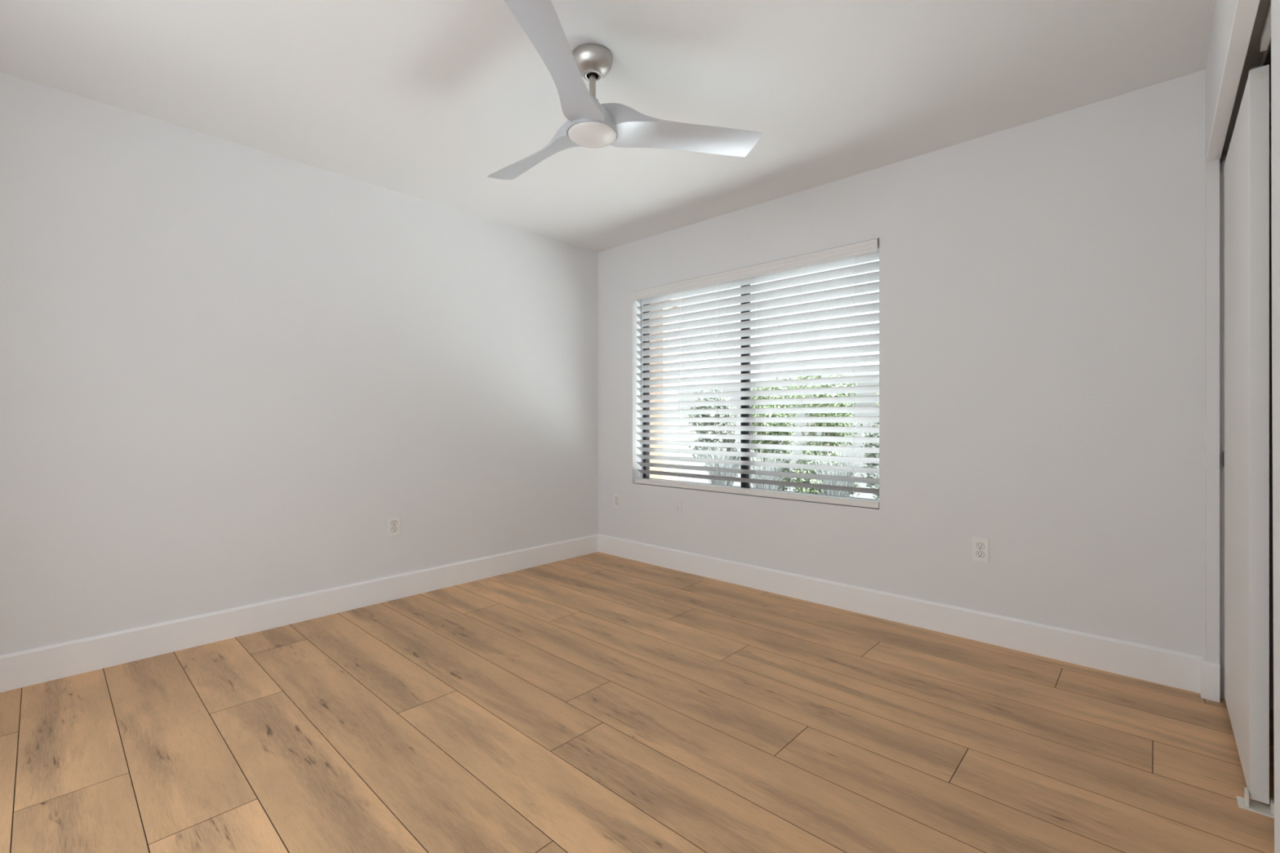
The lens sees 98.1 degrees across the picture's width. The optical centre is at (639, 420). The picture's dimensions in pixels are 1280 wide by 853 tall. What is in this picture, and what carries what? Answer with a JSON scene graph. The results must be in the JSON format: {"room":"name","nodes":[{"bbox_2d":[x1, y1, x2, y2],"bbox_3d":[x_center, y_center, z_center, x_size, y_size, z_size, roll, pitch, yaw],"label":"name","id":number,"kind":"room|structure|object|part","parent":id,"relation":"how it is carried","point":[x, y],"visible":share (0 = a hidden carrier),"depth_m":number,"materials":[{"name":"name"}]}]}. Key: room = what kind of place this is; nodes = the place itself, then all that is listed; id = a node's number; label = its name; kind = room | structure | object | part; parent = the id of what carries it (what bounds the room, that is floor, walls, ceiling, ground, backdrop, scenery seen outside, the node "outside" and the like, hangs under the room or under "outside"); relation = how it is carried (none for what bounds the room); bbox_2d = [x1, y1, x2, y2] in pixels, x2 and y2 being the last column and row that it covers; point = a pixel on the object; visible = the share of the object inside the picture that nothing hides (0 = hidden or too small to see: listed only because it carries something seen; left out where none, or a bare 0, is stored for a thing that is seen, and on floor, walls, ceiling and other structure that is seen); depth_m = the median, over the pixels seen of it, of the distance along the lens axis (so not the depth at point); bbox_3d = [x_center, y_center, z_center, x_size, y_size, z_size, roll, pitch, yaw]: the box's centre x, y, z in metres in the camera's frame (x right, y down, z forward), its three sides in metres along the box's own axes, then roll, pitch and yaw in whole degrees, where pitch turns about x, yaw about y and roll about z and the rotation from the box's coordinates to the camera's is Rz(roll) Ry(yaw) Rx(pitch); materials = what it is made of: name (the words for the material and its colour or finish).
{"room":"empty bedroom","nodes":[
{"label":"empty bedroom","id":0,"kind":"room"},
{"bbox_2d":[0,71,598,655],"bbox_3d":[-1.677,-0.153,3.223,0.170,2.640,4.086,0,0,43],"label":"wall","id":1,"kind":"structure","parent":0,"point":[226,366],"depth_m":2.78,"materials":[{"name":"white paint"}]},
{"bbox_2d":[0,533,598,692],"bbox_3d":[-1.610,0.996,3.160,0.014,0.142,3.746,0,0,43],"label":"baseboard","id":2,"kind":"structure","parent":1,"relation":"attached to","point":[23,668],"depth_m":2.77,"materials":[{"name":"paint"}]},
{"bbox_2d":[387,515,399,536],"bbox_3d":[-1.468,0.630,3.318,0.008,0.115,0.070,0,0,43],"label":"wall outlet","id":3,"kind":"object","parent":1,"relation":"attached to","point":[393,522],"visible":1,"depth_m":3.31,"materials":[{"name":"plastic"}]},
{"bbox_2d":[0,0,1215,252],"bbox_3d":[-0.106,-1.433,1.766,4.456,0.120,4.086,0,0,43],"label":"ceiling","id":4,"kind":"structure","parent":0,"point":[424,100],"depth_m":2.20,"materials":[{"name":"white paint"}]},
{"bbox_2d":[487,0,762,179],"bbox_3d":[-0.274,-1.214,2.174,1.086,0.318,1.194,0,0,43],"label":"ceiling fan","id":5,"kind":"object","parent":4,"relation":"hanging from","point":[590,123],"visible":1,"depth_m":2.06,"materials":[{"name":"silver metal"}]},
{"bbox_3d":[-0.425,-1.133,2.344,0.150,0.105,0.638,0,0,-45],"label":"blade","id":6,"kind":"part","parent":5,"relation":"part of","materials":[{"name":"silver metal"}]},
{"bbox_3d":[-0.246,-1.133,1.754,0.150,0.105,0.638,0,0,11],"label":"blade","id":7,"kind":"part","parent":5,"relation":"part of","materials":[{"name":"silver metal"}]},
{"bbox_3d":[0.159,-1.133,2.184,0.638,0.105,0.150,0,0,-15],"label":"blade","id":8,"kind":"part","parent":5,"relation":"part of","materials":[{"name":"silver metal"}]},
{"bbox_2d":[0,551,1274,852],"bbox_3d":[-0.140,1.142,1.722,4.146,0.150,3.876,0,0,43],"label":"floor","id":9,"kind":"structure","parent":0,"point":[597,702],"depth_m":1.85,"materials":[{"name":"brown wood"}]},
{"bbox_2d":[1236,786,1274,818],"bbox_3d":[1.701,1.047,1.524,0.084,0.040,0.056,0,0,43],"label":"floor guide","id":10,"kind":"object","parent":9,"relation":"on","point":[1245,803],"visible":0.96,"depth_m":1.53,"materials":[{"name":"plastic"}]},
{"bbox_2d":[598,69,1273,709],"bbox_3d":[1.283,-0.103,3.139,4.286,2.540,0.183,0,0,43],"label":"wall","id":11,"kind":"structure","parent":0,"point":[1042,282],"depth_m":2.59,"materials":[{"name":"white paint"}]},
{"bbox_2d":[613,493,619,508],"bbox_3d":[-0.185,0.634,4.388,0.070,0.115,0.008,0,0,43],"label":"wall outlet","id":12,"kind":"object","parent":11,"relation":"attached to","point":[615,496],"visible":1,"depth_m":4.38,"materials":[{"name":"plastic"}]},
{"bbox_2d":[674,500,681,517],"bbox_3d":[0.271,0.628,3.966,0.070,0.115,0.007,0,0,43],"label":"jack plate","id":13,"kind":"object","parent":11,"relation":"attached to","point":[677,504],"visible":1,"depth_m":3.96,"materials":[{"name":"white paint"}]},
{"bbox_2d":[631,238,879,508],"bbox_3d":[0.642,-0.256,3.677,1.852,1.469,0.093,0,0,43],"label":"window blind","id":14,"kind":"object","parent":11,"relation":"attached to","point":[853,254],"visible":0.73,"depth_m":3.53,"materials":[{"name":"white plastic"}]},
{"bbox_3d":[0.089,-0.258,4.213,0.001,1.410,0.059,0,0,43],"label":"ladder cord","id":15,"kind":"part","parent":14,"relation":"part of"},
{"bbox_3d":[0.310,-0.258,4.008,0.001,1.410,0.059,0,0,43],"label":"ladder cord","id":16,"kind":"part","parent":14,"relation":"part of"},
{"bbox_3d":[0.544,-0.258,3.791,0.001,1.410,0.059,0,0,43],"label":"ladder cord","id":17,"kind":"part","parent":14,"relation":"part of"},
{"bbox_3d":[0.766,-0.258,3.585,0.001,1.410,0.059,0,0,43],"label":"ladder cord","id":18,"kind":"part","parent":14,"relation":"part of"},
{"bbox_3d":[0.652,0.462,3.668,1.824,0.034,0.066,0,0,43],"label":"rail","id":19,"kind":"part","parent":14,"relation":"part of","materials":[{"name":"white plastic"}]},
{"bbox_3d":[0.996,-0.258,3.372,0.001,1.410,0.059,0,0,43],"label":"ladder cord","id":20,"kind":"part","parent":14,"relation":"part of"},
{"bbox_3d":[1.225,-0.258,3.160,0.001,1.410,0.059,0,0,43],"label":"ladder cord","id":21,"kind":"part","parent":14,"relation":"part of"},
{"bbox_2d":[643,284,879,500],"bbox_3d":[0.718,-0.255,3.751,1.851,1.477,0.046,0,0,43],"label":"window","id":22,"kind":"structure","parent":11,"relation":"attached to","point":[744,485],"depth_m":3.75,"materials":[{"name":"brown metal"}]},
{"bbox_2d":[598,533,1219,702],"bbox_3d":[0.931,0.996,3.316,3.502,0.142,0.062,0,0,43],"label":"baseboard","id":23,"kind":"structure","parent":11,"relation":"attached to","point":[1184,671],"depth_m":2.73,"materials":[{"name":"paint"}]},
{"bbox_2d":[972,537,988,563],"bbox_3d":[1.647,0.626,2.689,0.070,0.115,0.008,0,0,43],"label":"wall outlet","id":24,"kind":"object","parent":11,"relation":"attached to","point":[980,545],"visible":1,"depth_m":2.69,"materials":[{"name":"plastic"}]},
{"bbox_2d":[976,551,984,556],"bbox_3d":[1.646,0.646,2.687,0.032,0.025,0.001,0,0,43],"label":"receptacle","id":25,"kind":"object","parent":24,"relation":"attached to","point":[979,553],"depth_m":2.69,"materials":[{"name":"plastic"}]},
{"bbox_2d":[976,542,984,548],"bbox_3d":[1.646,0.607,2.687,0.032,0.025,0.001,0,0,43],"label":"receptacle","id":26,"kind":"object","parent":24,"relation":"attached to","point":[979,545],"depth_m":2.69,"materials":[{"name":"plastic"}]},
{"bbox_2d":[1204,0,1279,852],"bbox_3d":[0.950,-0.153,0.787,0.036,2.440,3.746,0,0,43],"label":"wall","id":27,"kind":"structure","parent":0,"point":[1224,10],"depth_m":1.89,"materials":[{"name":"white paint"}]},
{"bbox_2d":[1206,0,1259,161],"bbox_3d":[1.639,-1.003,1.528,0.038,0.020,1.620,0,0,43],"label":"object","id":28,"kind":"structure","parent":27,"relation":"attached to","point":[1246,11],"depth_m":1.58,"materials":[{"name":"paint"}]},
{"bbox_2d":[1219,0,1271,160],"bbox_3d":[1.577,-1.003,1.367,0.095,0.050,2.010,0,0,43],"label":"door track","id":29,"kind":"object","parent":27,"relation":"attached to","point":[1259,51],"visible":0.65,"depth_m":1.55,"materials":[{"name":"metal"}]},
{"bbox_2d":[1222,64,1269,804],"bbox_3d":[1.972,0.023,1.820,0.038,2.044,0.812,0,0,43],"label":"sliding door","id":30,"kind":"structure","parent":29,"relation":"hanging from","point":[1246,453],"depth_m":1.54,"materials":[{"name":"paint"}]},
{"bbox_3d":[1.266,-1.001,1.056,0.012,0.046,1.130,0,0,43],"label":"rail","id":31,"kind":"part","parent":29,"relation":"part of","materials":[{"name":"metal"}]},
{"bbox_2d":[1269,112,1271,132],"bbox_3d":[1.003,-1.051,0.728,0.119,0.044,3.732,0,0,43],"label":"trim","id":32,"kind":"structure","parent":27,"relation":"attached to","point":[1270,113],"depth_m":1.92,"materials":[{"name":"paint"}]},
{"label":"outside","id":33,"kind":"structure","parent":0,"visible":0},
{"bbox_3d":[7.855,1.302,9.945,30.000,0.230,18.734,0,0,43],"label":"ground","id":34,"kind":"structure","parent":33,"visible":0},
{"bbox_2d":[649,297,683,480],"bbox_3d":[0.263,-0.223,7.351,0.470,2.820,0.400,0,0,43],"label":"stucco column","id":35,"kind":"structure","parent":34,"relation":"on","point":[670,446],"depth_m":7.20,"materials":[{"name":"beige paint"}]},
{"bbox_2d":[684,389,740,484],"bbox_3d":[1.137,0.320,8.649,0.888,1.738,0.848,0,0,43],"label":"shrub","id":36,"kind":"object","parent":34,"relation":"on","point":[715,432],"visible":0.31,"depth_m":8.48,"materials":[{"name":"green plant"}]},
{"bbox_2d":[695,446,740,485],"bbox_3d":[1.098,0.757,7.444,0.841,0.859,0.847,0,0,43],"label":"clump","id":37,"kind":"object","parent":34,"relation":"on","point":[719,465],"visible":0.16,"depth_m":7.35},
{"bbox_2d":[732,448,796,489],"bbox_3d":[1.529,0.758,6.759,0.840,0.858,0.809,0,0,43],"label":"clump","id":38,"kind":"object","parent":34,"relation":"on","point":[760,468],"visible":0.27,"depth_m":6.65,"materials":[{"name":"green plant"}]},
{"bbox_2d":[750,377,800,490],"bbox_3d":[1.890,0.261,8.033,0.840,1.856,0.952,0,0,26],"label":"shrub","id":39,"kind":"object","parent":34,"relation":"on","point":[759,433],"visible":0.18,"depth_m":7.93,"materials":[{"name":"green plant"}]},
{"bbox_2d":[677,371,879,499],"bbox_3d":[4.244,0.237,7.520,20.000,1.900,0.260,0,0,43],"label":"wall","id":40,"kind":"structure","parent":34,"relation":"on","point":[868,495],"depth_m":9.04,"materials":[{"name":"white paint"}]},
{"bbox_2d":[786,373,862,497],"bbox_3d":[2.438,0.265,7.375,0.915,1.847,0.925,0,0,43],"label":"shrub","id":41,"kind":"object","parent":34,"relation":"on","point":[839,434],"visible":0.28,"depth_m":7.27,"materials":[{"name":"green plant"}]},
{"bbox_2d":[800,450,867,496],"bbox_3d":[2.246,0.757,6.384,0.853,0.860,0.844,0,0,43],"label":"clump","id":42,"kind":"object","parent":34,"relation":"on","point":[832,492],"visible":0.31,"depth_m":6.28,"materials":[{"name":"green plant"}]},
{"bbox_2d":[860,382,879,499],"bbox_3d":[3.145,0.301,6.796,0.878,1.776,0.869,0,0,5],"label":"shrub","id":43,"kind":"object","parent":34,"relation":"on","point":[867,455],"visible":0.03,"depth_m":6.80,"materials":[{"name":"green plant"}]}
]}

